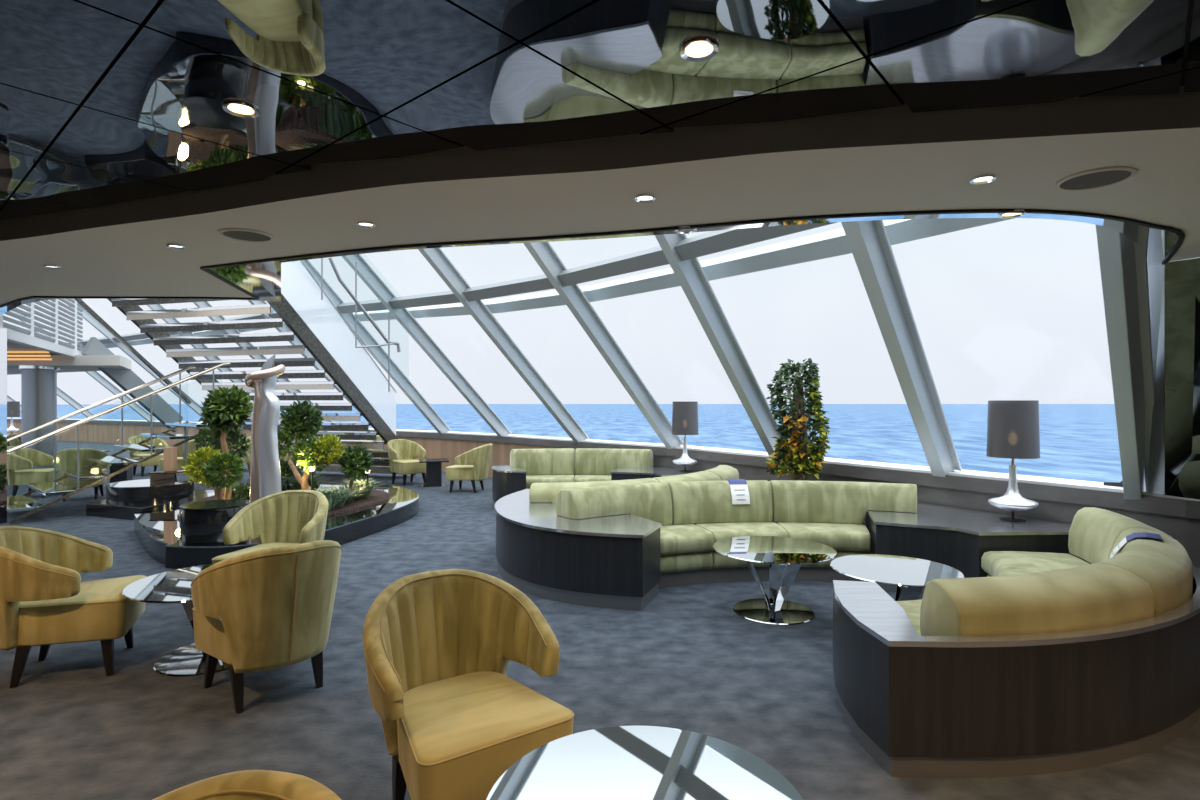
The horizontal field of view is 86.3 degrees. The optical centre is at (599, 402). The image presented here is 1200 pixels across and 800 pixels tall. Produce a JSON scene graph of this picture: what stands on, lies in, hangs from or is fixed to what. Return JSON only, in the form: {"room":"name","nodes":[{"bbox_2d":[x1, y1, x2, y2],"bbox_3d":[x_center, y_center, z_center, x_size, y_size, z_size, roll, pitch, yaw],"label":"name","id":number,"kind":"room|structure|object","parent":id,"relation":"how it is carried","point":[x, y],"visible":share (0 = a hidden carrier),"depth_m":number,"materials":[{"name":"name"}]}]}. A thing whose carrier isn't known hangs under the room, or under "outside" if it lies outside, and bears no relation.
{"room":"ship interior","nodes":[
{"label":"ship interior","id":0,"kind":"room"},
{"bbox_2d":[0,299,82,356],"bbox_3d":[-11.524,-1.665,11.050,6.652,1.510,4.758,0,0,0],"label":"balcony","id":1,"kind":"object","parent":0,"point":[18,339],"visible":0.63,"depth_m":11.20,"materials":[{"name":"white metal"}]},
{"bbox_2d":[7,355,130,374],"bbox_3d":[-12.725,-0.840,14.800,6.550,0.200,4.400,0,0,0],"label":"trim","id":2,"kind":"structure","parent":0,"point":[79,363],"depth_m":12.60,"materials":[{"name":"white"}]},
{"bbox_2d":[81,337,182,431],"bbox_3d":[-10.310,-0.323,14.250,0.296,2.058,2.743,0,0,0],"label":"diagonal brace","id":3,"kind":"object","parent":2,"relation":"attached to","point":[126,379],"visible":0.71,"depth_m":14.12,"materials":[{"name":"grey metal"}]},
{"bbox_2d":[0,441,1199,799],"bbox_3d":[-11.050,1.540,11.200,31.900,0.120,32.400,0,0,0],"label":"floor","id":4,"kind":"structure","parent":0,"point":[70,730],"depth_m":3.26,"materials":[{"name":"carpet"}]},
{"bbox_2d":[0,328,6,525],"bbox_3d":[-6.610,0.340,6.750,0.460,2.280,0.320,0,0,0],"label":"column","id":5,"kind":"structure","parent":4,"relation":"on","point":[3,332],"depth_m":6.86,"materials":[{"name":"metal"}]},
{"bbox_2d":[7,446,59,497],"bbox_3d":[-8.962,1.080,10.086,0.724,0.800,0.678,0,0,-13],"label":"armchair","id":6,"kind":"object","parent":4,"relation":"on","point":[20,463],"visible":0.77,"depth_m":9.88,"materials":[{"name":"green fabric"}]},
{"bbox_2d":[17,365,60,468],"bbox_3d":[-11.300,0.370,12.900,0.660,2.220,0.660,0,0,0],"label":"column","id":7,"kind":"structure","parent":4,"relation":"on","point":[38,383],"depth_m":12.70,"materials":[{"name":"silver metal"}]},
{"bbox_2d":[0,526,146,687],"bbox_3d":[-3.008,1.080,3.564,0.724,0.800,0.678,0,0,-24],"label":"armchair","id":8,"kind":"object","parent":4,"relation":"on","point":[45,602],"visible":1,"depth_m":3.41,"materials":[{"name":"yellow fabric"}]},
{"bbox_2d":[53,448,108,500],"bbox_3d":[-7.968,1.080,9.845,0.678,0.800,0.724,0,0,-30],"label":"armchair","id":9,"kind":"object","parent":4,"relation":"on","point":[66,458],"visible":0.7,"depth_m":9.60,"materials":[{"name":"green fabric"}]},
{"bbox_2d":[7,362,229,523],"bbox_3d":[-6.952,0.433,9.125,2.833,2.093,2.935,0,0,0],"label":"staircase","id":10,"kind":"structure","parent":4,"relation":"on","point":[22,502],"depth_m":8.88,"materials":[{"name":"silver metal"}]},
{"bbox_2d":[103,457,142,486],"bbox_3d":[-8.600,1.242,11.500,0.500,0.475,0.500,0,0,-17],"label":"side table","id":11,"kind":"object","parent":4,"relation":"on","point":[127,475],"visible":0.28,"depth_m":11.39,"materials":[{"name":"black paint"}]},
{"bbox_2d":[127,435,167,475],"bbox_3d":[-9.354,1.080,13.234,0.724,0.800,0.678,0,0,32],"label":"armchair","id":12,"kind":"object","parent":4,"relation":"on","point":[158,442],"visible":0.64,"depth_m":13.12,"materials":[{"name":"green fabric"}]},
{"bbox_2d":[86,479,213,519],"bbox_3d":[-6.165,1.289,8.827,1.170,0.382,1.647,0,0,0],"label":"plinth","id":13,"kind":"object","parent":4,"relation":"on","point":[124,499],"visible":0.7,"depth_m":8.39,"materials":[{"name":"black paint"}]},
{"bbox_2d":[105,479,194,487],"bbox_3d":[-6.200,1.104,8.850,1.020,0.012,1.020,0,0,0],"label":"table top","id":14,"kind":"object","parent":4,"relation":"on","point":[143,483],"depth_m":8.62,"materials":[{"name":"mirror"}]},
{"bbox_2d":[149,470,188,483],"bbox_3d":[-5.950,1.022,8.850,0.360,0.152,0.320,0,0,0],"label":"plinth","id":15,"kind":"object","parent":4,"relation":"on","point":[158,477],"visible":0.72,"depth_m":8.70,"materials":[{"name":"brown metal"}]},
{"bbox_2d":[164,447,176,471],"bbox_3d":[-5.940,0.776,8.850,0.130,0.340,0.100,0,0,0],"label":"wooden post","id":16,"kind":"object","parent":4,"relation":"on","point":[170,453],"visible":1,"depth_m":8.80,"materials":[{"name":"brown wood"}]},
{"bbox_2d":[122,564,228,675],"bbox_3d":[-2.270,1.255,3.740,0.840,0.450,0.840,0,0,37],"label":"round table","id":17,"kind":"object","parent":4,"relation":"on","point":[173,586],"visible":0.29,"depth_m":3.59,"materials":[{"name":"white"}]},
{"bbox_2d":[160,440,204,470],"bbox_3d":[-7.936,1.080,12.293,0.724,0.800,0.678,0,0,6],"label":"armchair","id":18,"kind":"object","parent":4,"relation":"on","point":[191,444],"visible":0.24,"depth_m":12.06,"materials":[{"name":"green fabric"}]},
{"bbox_2d":[153,770,340,799],"bbox_3d":[-0.676,1.080,0.859,0.678,0.800,0.724,0,0,22],"label":"armchair","id":19,"kind":"object","parent":4,"relation":"on","point":[245,784],"visible":1,"depth_m":1.15,"materials":[{"name":"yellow fabric"}]},
{"bbox_2d":[108,257,415,474],"bbox_3d":[-5.644,-1.353,10.579,4.952,5.604,6.416,0,0,0],"label":"staircase","id":20,"kind":"structure","parent":4,"relation":"on","point":[304,307],"depth_m":10.48,"materials":[{"name":"silver metal"}]},
{"bbox_2d":[190,540,341,713],"bbox_3d":[-1.694,1.080,3.296,0.724,0.800,0.678,0,0,44],"label":"armchair","id":21,"kind":"object","parent":4,"relation":"on","point":[266,609],"visible":1,"depth_m":3.05,"materials":[{"name":"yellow fabric"}]},
{"bbox_2d":[212,490,328,563],"bbox_3d":[-2.354,1.080,4.684,0.678,0.800,0.724,0,0,6],"label":"armchair","id":22,"kind":"object","parent":4,"relation":"on","point":[289,517],"visible":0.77,"depth_m":4.85,"materials":[{"name":"green fabric"}]},
{"bbox_2d":[134,482,418,568],"bbox_3d":[-3.986,1.363,8.016,3.140,0.235,4.662,0,0,0],"label":"planter bed","id":23,"kind":"object","parent":4,"relation":"on","point":[157,529],"visible":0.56,"depth_m":7.03,"materials":[{"name":"black paint"}]},
{"bbox_2d":[181,446,245,499],"bbox_3d":[-4.367,0.869,7.250,0.738,0.770,0.549,0,0,0],"label":"shrub","id":24,"kind":"object","parent":23,"relation":"on","point":[212,473],"visible":1,"depth_m":7.17,"materials":[{"name":"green plant"}]},
{"bbox_2d":[179,499,249,542],"bbox_3d":[-3.680,1.119,6.120,0.580,0.312,0.580,0,0,0],"label":"plant pot","id":25,"kind":"object","parent":23,"relation":"on","point":[201,521],"visible":0.85,"depth_m":5.87,"materials":[{"name":"black ceramic"}]},
{"bbox_2d":[191,426,250,503],"bbox_3d":[-4.942,0.865,8.445,1.395,1.170,1.391,0,0,0],"label":"shrub","id":26,"kind":"object","parent":23,"relation":"in","point":[244,490],"visible":0.37,"depth_m":8.76,"materials":[{"name":"green plant"}]},
{"bbox_2d":[198,385,252,498],"bbox_3d":[-4.480,0.512,7.665,0.779,1.476,0.874,0,0,0],"label":"shrub","id":27,"kind":"object","parent":23,"relation":"on","point":[222,422],"visible":1,"depth_m":7.49,"materials":[{"name":"green plant"}]},
{"bbox_2d":[244,355,284,502],"bbox_3d":[-3.465,0.388,6.620,0.390,1.775,0.340,0,0,0],"label":"statue","id":28,"kind":"object","parent":23,"relation":"on","point":[265,470],"visible":0.82,"depth_m":6.54,"materials":[{"name":"silver metal"}]},
{"bbox_2d":[250,380,262,502],"bbox_3d":[-3.521,0.495,6.629,0.194,1.560,0.198,0,0,30],"label":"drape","id":29,"kind":"object","parent":28,"relation":"hanging from","point":[256,465],"depth_m":6.54,"materials":[{"name":"metal"}]},
{"bbox_2d":[257,375,281,498],"bbox_3d":[-3.402,0.495,6.600,0.255,1.560,0.177,0,0,0],"label":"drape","id":30,"kind":"object","parent":28,"relation":"hanging from","point":[268,404],"depth_m":6.54,"materials":[{"name":"metal"}]},
{"bbox_2d":[277,428,303,490],"bbox_3d":[-4.361,0.809,8.804,0.542,0.930,0.542,0,0,0],"label":"shrub","id":31,"kind":"object","parent":23,"relation":"on","point":[285,468],"visible":0.48,"depth_m":8.74,"materials":[{"name":"green plant"}]},
{"bbox_2d":[278,400,323,489],"bbox_3d":[-3.974,0.612,8.583,0.776,1.327,0.841,0,0,0],"label":"shrub","id":32,"kind":"object","parent":23,"relation":"on","point":[293,422],"visible":0.99,"depth_m":8.57,"materials":[{"name":"green plant"}]},
{"bbox_2d":[287,434,345,489],"bbox_3d":[-3.488,0.810,7.891,0.699,0.882,0.499,0,0,0],"label":"shrub","id":33,"kind":"object","parent":23,"relation":"on","point":[320,448],"visible":0.98,"depth_m":7.83,"materials":[{"name":"green plant"}]},
{"bbox_2d":[338,444,373,490],"bbox_3d":[-3.093,0.882,8.064,0.462,0.732,0.525,0,0,0],"label":"shrub","id":34,"kind":"object","parent":23,"relation":"on","point":[350,469],"visible":0.99,"depth_m":8.00,"materials":[{"name":"green plant"}]},
{"bbox_2d":[333,478,384,498],"bbox_3d":[-3.165,1.124,8.412,0.747,0.243,0.768,0,0,0],"label":"grass tuft","id":35,"kind":"object","parent":23,"relation":"on","point":[368,488],"visible":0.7,"depth_m":8.33,"materials":[{"name":"green plant"}]},
{"bbox_2d":[387,439,425,485],"bbox_3d":[-3.568,1.080,11.792,0.724,0.800,0.678,0,0,41],"label":"armchair","id":36,"kind":"object","parent":4,"relation":"on","point":[402,453],"visible":0.96,"depth_m":11.72,"materials":[{"name":"green fabric"}]},
{"bbox_2d":[419,458,448,487],"bbox_3d":[-2.950,1.242,11.350,0.500,0.475,0.500,0,0,-17],"label":"side table","id":37,"kind":"object","parent":4,"relation":"on","point":[433,466],"visible":1,"depth_m":11.22,"materials":[{"name":"black paint"}]},
{"bbox_2d":[362,569,573,799],"bbox_3d":[-0.501,1.080,2.321,0.678,0.800,0.724,0,0,-35],"label":"armchair","id":38,"kind":"object","parent":4,"relation":"on","point":[439,646],"visible":0.99,"depth_m":2.31,"materials":[{"name":"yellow fabric"}]},
{"bbox_2d":[446,443,491,492],"bbox_3d":[-2.157,1.080,10.740,0.724,0.800,0.678,0,0,9],"label":"armchair","id":39,"kind":"object","parent":4,"relation":"on","point":[473,465],"visible":1,"depth_m":10.52,"materials":[{"name":"green fabric"}]},
{"bbox_2d":[492,465,526,507],"bbox_3d":[-1.280,1.202,9.060,0.600,0.555,0.880,0,0,0],"label":"base cabinet","id":40,"kind":"object","parent":4,"relation":"on","point":[506,479],"visible":0.69,"depth_m":8.73,"materials":[{"name":"brown wood"}]},
{"bbox_2d":[495,489,661,610],"bbox_3d":[-0.250,1.208,5.755,1.462,0.545,2.450,0,0,0],"label":"base cabinet","id":41,"kind":"object","parent":4,"relation":"on","point":[612,561],"visible":0.86,"depth_m":4.76,"materials":[{"name":"brown wood"}]},
{"bbox_2d":[510,448,652,488],"bbox_3d":[-0.280,1.080,9.330,2.144,0.800,0.839,0,0,0],"label":"curved sofa","id":42,"kind":"object","parent":4,"relation":"on","point":[545,465],"visible":0.46,"depth_m":9.41,"materials":[{"name":"fabric"}]},
{"bbox_2d":[510,448,574,474],"bbox_3d":[-0.844,0.868,9.538,0.980,0.375,0.338,0,0,-10],"label":"cushion","id":43,"kind":"object","parent":42,"relation":"on","point":[545,461],"depth_m":9.43,"materials":[{"name":"fabric"}]},
{"bbox_2d":[526,475,573,488],"bbox_3d":[-0.738,1.129,9.189,0.786,0.151,0.461,0,0,-9],"label":"seat cushion","id":44,"kind":"object","parent":42,"relation":"on","point":[530,479],"depth_m":9.02,"materials":[{"name":"fabric"}]},
{"bbox_2d":[575,448,652,474],"bbox_3d":[0.194,0.868,9.520,1.180,0.375,0.354,0,0,11],"label":"cushion","id":45,"kind":"object","parent":42,"relation":"on","point":[588,461],"depth_m":9.43,"materials":[{"name":"fabric"}]},
{"bbox_2d":[529,465,738,502],"bbox_3d":[0.512,1.106,6.892,2.357,0.748,1.823,0,0,0],"label":"curved sofa","id":46,"kind":"object","parent":4,"relation":"on","point":[538,492],"visible":0.16,"depth_m":6.24,"materials":[{"name":"fabric"}]},
{"bbox_2d":[529,478,658,502],"bbox_3d":[-0.043,0.904,6.231,1.314,0.301,0.406,0,0,-13],"label":"cushion","id":47,"kind":"object","parent":46,"relation":"on","point":[538,492],"depth_m":6.07,"materials":[{"name":"fabric"}]},
{"bbox_2d":[654,471,720,482],"bbox_3d":[0.885,0.898,6.684,0.905,0.314,0.361,0,0,-42],"label":"cushion","id":48,"kind":"object","parent":46,"relation":"on","point":[702,475],"depth_m":6.64,"materials":[{"name":"fabric"}]},
{"bbox_2d":[705,465,738,480],"bbox_3d":[1.352,0.893,7.287,0.346,0.323,0.716,0,0,27],"label":"cushion","id":49,"kind":"object","parent":46,"relation":"on","point":[724,472],"depth_m":7.14,"materials":[{"name":"fabric"}]},
{"bbox_2d":[486,726,803,799],"bbox_3d":[0.117,1.255,1.630,0.836,0.450,0.836,0,0,38],"label":"round table","id":50,"kind":"object","parent":4,"relation":"on","point":[617,762],"visible":1,"depth_m":1.79,"materials":[{"name":"white"}]},
{"bbox_2d":[610,466,699,479],"bbox_3d":[1.030,1.208,8.800,1.780,0.545,1.640,0,0,0],"label":"console","id":51,"kind":"object","parent":4,"relation":"on","point":[623,473],"visible":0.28,"depth_m":8.70,"materials":[{"name":"brown wood"}]},
{"bbox_2d":[672,402,697,471],"bbox_3d":[1.160,0.458,8.720,0.360,0.955,0.360,0,0,0],"label":"table lamp","id":52,"kind":"object","parent":51,"relation":"on","point":[684,414],"visible":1,"depth_m":8.58,"materials":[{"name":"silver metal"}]},
{"bbox_2d":[556,480,916,588],"bbox_3d":[1.219,1.093,5.524,3.173,0.775,0.992,0,0,0],"label":"curved sofa","id":53,"kind":"object","parent":4,"relation":"on","point":[693,516],"visible":0.77,"depth_m":5.48,"materials":[{"name":"fabric"}]},
{"bbox_2d":[556,482,672,524],"bbox_3d":[0.141,0.880,5.473,1.027,0.350,0.340,0,0,-28],"label":"cushion","id":54,"kind":"object","parent":53,"relation":"on","point":[651,501],"depth_m":5.37,"materials":[{"name":"fabric"}]},
{"bbox_2d":[660,524,713,555],"bbox_3d":[0.619,1.129,5.319,0.580,0.151,0.451,0,0,-20],"label":"seat cushion","id":55,"kind":"object","parent":53,"relation":"on","point":[675,539],"depth_m":5.17,"materials":[{"name":"fabric"}]},
{"bbox_2d":[667,480,772,524],"bbox_3d":[1.065,0.880,5.778,0.991,0.350,0.338,0,0,-9],"label":"cushion","id":56,"kind":"object","parent":53,"relation":"on","point":[688,502],"depth_m":5.65,"materials":[{"name":"fabric"}]},
{"bbox_2d":[726,479,749,503],"bbox_3d":[1.235,0.793,5.755,0.180,0.200,0.240,0,0,0],"label":"card","id":57,"kind":"object","parent":53,"relation":"on","point":[739,487],"visible":1,"depth_m":5.68,"materials":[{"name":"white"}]},
{"bbox_2d":[696,522,787,550],"bbox_3d":[1.220,1.129,5.456,0.720,0.151,0.457,0,0,-6],"label":"seat cushion","id":58,"kind":"object","parent":53,"relation":"on","point":[711,532],"depth_m":5.32,"materials":[{"name":"fabric"}]},
{"bbox_2d":[777,522,869,551],"bbox_3d":[1.909,1.129,5.438,0.739,0.151,0.458,0,0,9],"label":"seat cushion","id":59,"kind":"object","parent":53,"relation":"on","point":[840,536],"depth_m":5.26,"materials":[{"name":"fabric"}]},
{"bbox_2d":[769,480,916,523],"bbox_3d":[2.157,0.880,5.723,1.285,0.350,0.362,0,0,13],"label":"cushion","id":60,"kind":"object","parent":53,"relation":"on","point":[792,501],"depth_m":5.64,"materials":[{"name":"fabric"}]},
{"bbox_2d":[713,536,836,624],"bbox_3d":[1.230,1.255,4.540,0.850,0.450,0.850,0,0,-21],"label":"round table","id":61,"kind":"object","parent":4,"relation":"on","point":[785,556],"visible":1,"depth_m":4.48,"materials":[{"name":"white"}]},
{"bbox_2d":[766,358,830,480],"bbox_3d":[2.059,0.506,6.603,0.672,1.947,0.724,0,0,0],"label":"topiary plant","id":62,"kind":"object","parent":4,"relation":"on","point":[795,452],"depth_m":6.49,"materials":[{"name":"green plant"}]},
{"bbox_2d":[830,554,964,600],"bbox_3d":[1.835,1.255,3.985,0.756,0.450,0.756,0,0,-23],"label":"round table","id":63,"kind":"object","parent":4,"relation":"on","point":[910,575],"visible":0.46,"depth_m":3.94,"materials":[{"name":"white"}]},
{"bbox_2d":[865,503,1085,595],"bbox_3d":[2.953,1.208,5.390,1.575,0.545,1.540,0,0,0],"label":"console","id":64,"kind":"object","parent":4,"relation":"on","point":[957,538],"visible":0.41,"depth_m":4.88,"materials":[{"name":"brown wood"}]},
{"bbox_2d":[986,400,1039,521],"bbox_3d":[3.290,0.458,5.100,0.360,0.955,0.360,0,0,0],"label":"table lamp","id":65,"kind":"object","parent":64,"relation":"on","point":[1013,432],"visible":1,"depth_m":4.97,"materials":[{"name":"black fabric"}]},
{"bbox_2d":[833,507,1199,777],"bbox_3d":[2.379,1.104,3.551,2.539,0.752,2.092,0,0,0],"label":"curved sofa","id":66,"kind":"object","parent":4,"relation":"on","point":[1044,662],"visible":1,"depth_m":2.62,"materials":[{"name":"wood"}]},
{"bbox_2d":[896,599,921,635],"bbox_3d":[1.824,1.129,3.254,0.890,0.151,0.603,0,0,-15],"label":"seat cushion","id":67,"kind":"object","parent":66,"relation":"on","point":[911,607],"depth_m":3.25,"materials":[{"name":"fabric"}]},
{"bbox_2d":[998,568,1045,575],"bbox_3d":[2.536,1.129,3.664,1.026,0.151,0.616,0,0,-45],"label":"seat cushion","id":68,"kind":"object","parent":66,"relation":"on","point":[1003,571],"depth_m":4.04,"materials":[{"name":"fabric"}]},
{"bbox_2d":[981,551,1088,575],"bbox_3d":[2.940,1.129,4.237,0.708,0.151,0.720,0,0,0],"label":"seat cushion","id":69,"kind":"object","parent":66,"relation":"on","point":[993,563],"depth_m":4.30,"materials":[{"name":"fabric"}]},
{"bbox_2d":[920,563,1153,635],"bbox_3d":[1.956,0.905,2.853,1.022,0.301,0.544,0,0,0],"label":"cushion","id":70,"kind":"object","parent":66,"relation":"on","point":[1095,599],"depth_m":2.69,"materials":[{"name":"fabric"}]},
{"bbox_2d":[1068,507,1171,563],"bbox_3d":[3.353,0.891,4.135,0.352,0.327,0.792,0,0,19],"label":"cushion","id":71,"kind":"object","parent":66,"relation":"on","point":[1094,532],"depth_m":4.19,"materials":[{"name":"fabric"}]},
{"bbox_2d":[1109,532,1161,557],"bbox_3d":[2.986,0.829,3.577,0.277,0.200,0.265,0,0,0],"label":"card","id":72,"kind":"object","parent":66,"relation":"on","point":[1126,539],"visible":0.79,"depth_m":3.57,"materials":[{"name":"blue paper"}]},
{"bbox_2d":[1098,528,1192,615],"bbox_3d":[2.839,0.897,3.356,1.204,0.317,0.392,0,0,-45],"label":"cushion","id":73,"kind":"object","parent":66,"relation":"on","point":[1163,565],"depth_m":3.05,"materials":[{"name":"fabric"}]},
{"bbox_3d":[-17.000,1.195,18.500,0.800,0.570,0.800,0,0,0],"label":"side table","id":74,"kind":"object","parent":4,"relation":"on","visible":0},
{"bbox_2d":[7,401,19,434],"bbox_3d":[-17.000,0.432,18.500,0.360,0.955,0.360,0,0,0],"label":"table lamp","id":75,"kind":"object","parent":74,"relation":"on","point":[13,407],"visible":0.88,"depth_m":18.42,"materials":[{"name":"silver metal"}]},
{"bbox_2d":[0,86,1199,304],"bbox_3d":[-2.300,-1.038,4.800,14.400,0.465,6.400,0,0,0],"label":"ceiling","id":76,"kind":"structure","parent":0,"point":[891,159],"depth_m":2.47,"materials":[{"name":"white paint"}]},
{"bbox_2d":[219,228,273,241],"bbox_3d":[-1.686,-0.800,3.058,0.230,0.010,0.230,0,0,0],"label":"ceiling speaker","id":77,"kind":"object","parent":76,"relation":"attached to","point":[241,234],"visible":1,"depth_m":3.04,"materials":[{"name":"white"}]},
{"bbox_2d":[223,231,270,240],"bbox_3d":[-1.686,-0.798,3.058,0.205,0.001,0.205,0,0,0],"label":"grille","id":78,"kind":"object","parent":77,"relation":"attached to","point":[237,235],"depth_m":3.05,"materials":[{"name":"grey metal"}]},
{"bbox_2d":[1056,166,1136,189],"bbox_3d":[1.771,-0.800,2.290,0.230,0.010,0.230,0,0,0],"label":"ceiling speaker","id":79,"kind":"object","parent":76,"relation":"attached to","point":[1105,176],"visible":1,"depth_m":2.28,"materials":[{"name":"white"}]},
{"bbox_2d":[7,422,1199,568],"bbox_3d":[-10.900,1.125,11.351,32.240,0.710,32.702,0,0,0],"label":"wall","id":80,"kind":"structure","parent":0,"point":[1186,531],"depth_m":7.69,"materials":[{"name":"grey paint"}]},
{"bbox_2d":[57,387,97,420],"bbox_3d":[-20.733,-1.670,22.539,3.429,4.773,3.723,0,0,0],"label":"trim","id":81,"kind":"structure","parent":80,"relation":"attached to","point":[60,393],"depth_m":23.73,"materials":[{"name":"grey paint"}]},
{"bbox_2d":[10,307,156,421],"bbox_3d":[-17.135,-1.667,20.538,3.434,4.769,3.722,0,0,0],"label":"trim","id":82,"kind":"structure","parent":80,"relation":"attached to","point":[98,377],"depth_m":21.39,"materials":[{"name":"grey paint"}]},
{"bbox_2d":[65,299,202,416],"bbox_3d":[-13.736,-1.665,18.437,3.436,4.767,3.722,0,0,0],"label":"trim","id":83,"kind":"structure","parent":80,"relation":"attached to","point":[87,316],"depth_m":18.51,"materials":[{"name":"grey paint"}]},
{"bbox_2d":[147,304,281,421],"bbox_3d":[-10.337,-1.664,16.137,3.438,4.765,3.722,0,0,0],"label":"trim","id":84,"kind":"structure","parent":80,"relation":"attached to","point":[155,306],"depth_m":16.19,"materials":[{"name":"grey paint"}]},
{"bbox_2d":[193,301,332,421],"bbox_3d":[-8.538,-1.663,14.836,3.439,4.764,3.721,0,0,0],"label":"trim","id":85,"kind":"structure","parent":80,"relation":"attached to","point":[198,304],"depth_m":14.95,"materials":[{"name":"grey paint"}]},
{"bbox_2d":[248,300,359,412],"bbox_3d":[-6.738,-1.663,13.486,3.440,4.763,3.721,0,0,0],"label":"trim","id":86,"kind":"structure","parent":80,"relation":"attached to","point":[285,328],"depth_m":13.72,"materials":[{"name":"grey paint"}]},
{"bbox_2d":[302,260,450,433],"bbox_3d":[-4.778,-1.660,12.072,3.105,4.757,3.855,0,0,0],"label":"trim","id":87,"kind":"structure","parent":80,"relation":"attached to","point":[363,334],"depth_m":12.64,"materials":[{"name":"grey paint"}]},
{"bbox_2d":[342,254,511,436],"bbox_3d":[-3.471,-1.659,10.767,3.486,4.763,3.854,0,0,0],"label":"trim","id":88,"kind":"structure","parent":80,"relation":"attached to","point":[365,272],"depth_m":11.19,"materials":[{"name":"grey paint"}]},
{"bbox_2d":[418,248,588,442],"bbox_3d":[-1.992,-1.658,9.063,3.622,4.766,3.853,0,0,0],"label":"trim","id":89,"kind":"structure","parent":80,"relation":"attached to","point":[436,257],"depth_m":9.58,"materials":[{"name":"grey paint"}]},
{"bbox_2d":[523,242,682,448],"bbox_3d":[-0.591,-1.655,7.542,3.644,4.770,3.850,0,0,0],"label":"trim","id":90,"kind":"structure","parent":80,"relation":"attached to","point":[543,253],"depth_m":8.16,"materials":[{"name":"grey paint"}]},
{"bbox_2d":[7,419,1199,518],"bbox_3d":[-10.906,0.711,11.351,32.253,0.118,32.702,0,0,0],"label":"trim","id":91,"kind":"structure","parent":80,"relation":"attached to","point":[1149,504],"depth_m":5.99,"materials":[{"name":"grey metal"}]},
{"bbox_2d":[7,418,1199,500],"bbox_3d":[-10.914,0.641,11.342,32.228,0.022,32.683,0,0,0],"label":"trim","id":92,"kind":"structure","parent":80,"relation":"attached to","point":[1092,485],"depth_m":6.45,"materials":[{"name":"white"}]},
{"bbox_2d":[655,233,780,458],"bbox_3d":[0.577,-1.652,5.845,3.422,4.776,3.844,0,0,0],"label":"trim","id":93,"kind":"structure","parent":80,"relation":"attached to","point":[690,274],"depth_m":6.54,"materials":[{"name":"grey paint"}]},
{"bbox_2d":[1165,257,1199,499],"bbox_3d":[3.657,-0.099,3.776,0.840,1.458,1.230,0,0,0],"label":"wall","id":94,"kind":"structure","parent":0,"point":[1182,277],"depth_m":3.93,"materials":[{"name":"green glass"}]},
{"bbox_2d":[0,213,1178,314],"bbox_3d":[-1.116,-0.953,4.258,8.744,0.304,3.192,0,0,0],"label":"trim","id":95,"kind":"structure","parent":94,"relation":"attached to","point":[262,280],"depth_m":3.21,"materials":[{"name":"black metal"}]},
{"bbox_2d":[0,209,1184,307],"bbox_3d":[-0.873,-0.799,3.986,8.225,0.012,2.667,0,0,0],"label":"trim","id":96,"kind":"structure","parent":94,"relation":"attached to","point":[1179,233],"depth_m":2.99,"materials":[{"name":"black metal"}]},
{"bbox_2d":[0,0,1199,219],"bbox_3d":[-1.319,-0.910,0.976,13.788,0.020,10.820,0,0,0],"label":"ceiling","id":97,"kind":"structure","parent":94,"relation":"attached to","point":[328,81],"depth_m":1.73,"materials":[{"name":"grey mirror"}]},
{"bbox_2d":[222,100,259,117],"bbox_3d":[-1.095,-0.895,1.952,0.100,0.009,0.100,0,0,0],"label":"recessed light","id":98,"kind":"object","parent":97,"relation":"in","point":[237,108],"visible":1,"depth_m":1.95,"materials":[{"name":"silver metal"}]},
{"bbox_2d":[78,0,1192,164],"bbox_3d":[-1.800,-1.100,0.600,13.400,0.340,11.200,0,0,0],"label":"trim","id":99,"kind":"structure","parent":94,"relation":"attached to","point":[1190,6],"depth_m":1.65,"materials":[{"name":"black"}]},
{"bbox_2d":[679,37,718,61],"bbox_3d":[0.251,-0.895,1.623,0.100,0.009,0.100,0,0,0],"label":"recessed light","id":100,"kind":"object","parent":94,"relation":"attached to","point":[697,49],"visible":1,"depth_m":1.62,"materials":[{"name":"silver metal"}]},
{"bbox_2d":[841,220,961,476],"bbox_3d":[1.504,-1.653,4.120,3.632,4.777,3.843,0,0,0],"label":"support beam","id":101,"kind":"structure","parent":94,"relation":"attached to","point":[869,243],"depth_m":4.94,"materials":[{"name":"white metal"}]},
{"bbox_2d":[1096,225,1153,499],"bbox_3d":[2.227,-1.653,2.857,3.639,4.801,3.835,0,0,0],"label":"support beam","id":102,"kind":"structure","parent":94,"relation":"attached to","point":[1123,264],"depth_m":3.80,"materials":[{"name":"silver metal"}]},
{"bbox_2d":[1144,264,1164,494],"bbox_3d":[3.531,-0.096,4.103,0.741,1.453,0.856,0,0,0],"label":"trim","id":103,"kind":"structure","parent":94,"relation":"attached to","point":[1154,453],"depth_m":4.09,"materials":[{"name":"silver metal"}]},
{"label":"outside","id":104,"kind":"structure","parent":0,"visible":0},
{"bbox_2d":[7,404,1121,481],"bbox_3d":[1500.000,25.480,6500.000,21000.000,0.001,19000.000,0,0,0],"label":"sea","id":105,"kind":"structure","parent":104,"point":[1078,441],"depth_m":639.48,"materials":[{"name":"liquid"}]},
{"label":"window","id":106,"kind":"structure","parent":0,"visible":0},
{"bbox_2d":[65,222,836,403],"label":"window","id":107,"kind":"structure","parent":106,"relation":"attached to","point":[711,242],"depth_m":7.33,"materials":[{"name":"clear glass"}]},
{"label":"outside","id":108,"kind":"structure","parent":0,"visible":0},
{"bbox_2d":[80,218,1013,347],"bbox_3d":[-12.697,-1.540,14.825,31.316,0.753,22.506,0,0,0],"label":"beam","id":109,"kind":"structure","parent":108,"point":[832,243],"depth_m":6.22,"materials":[{"name":"grey metal"}]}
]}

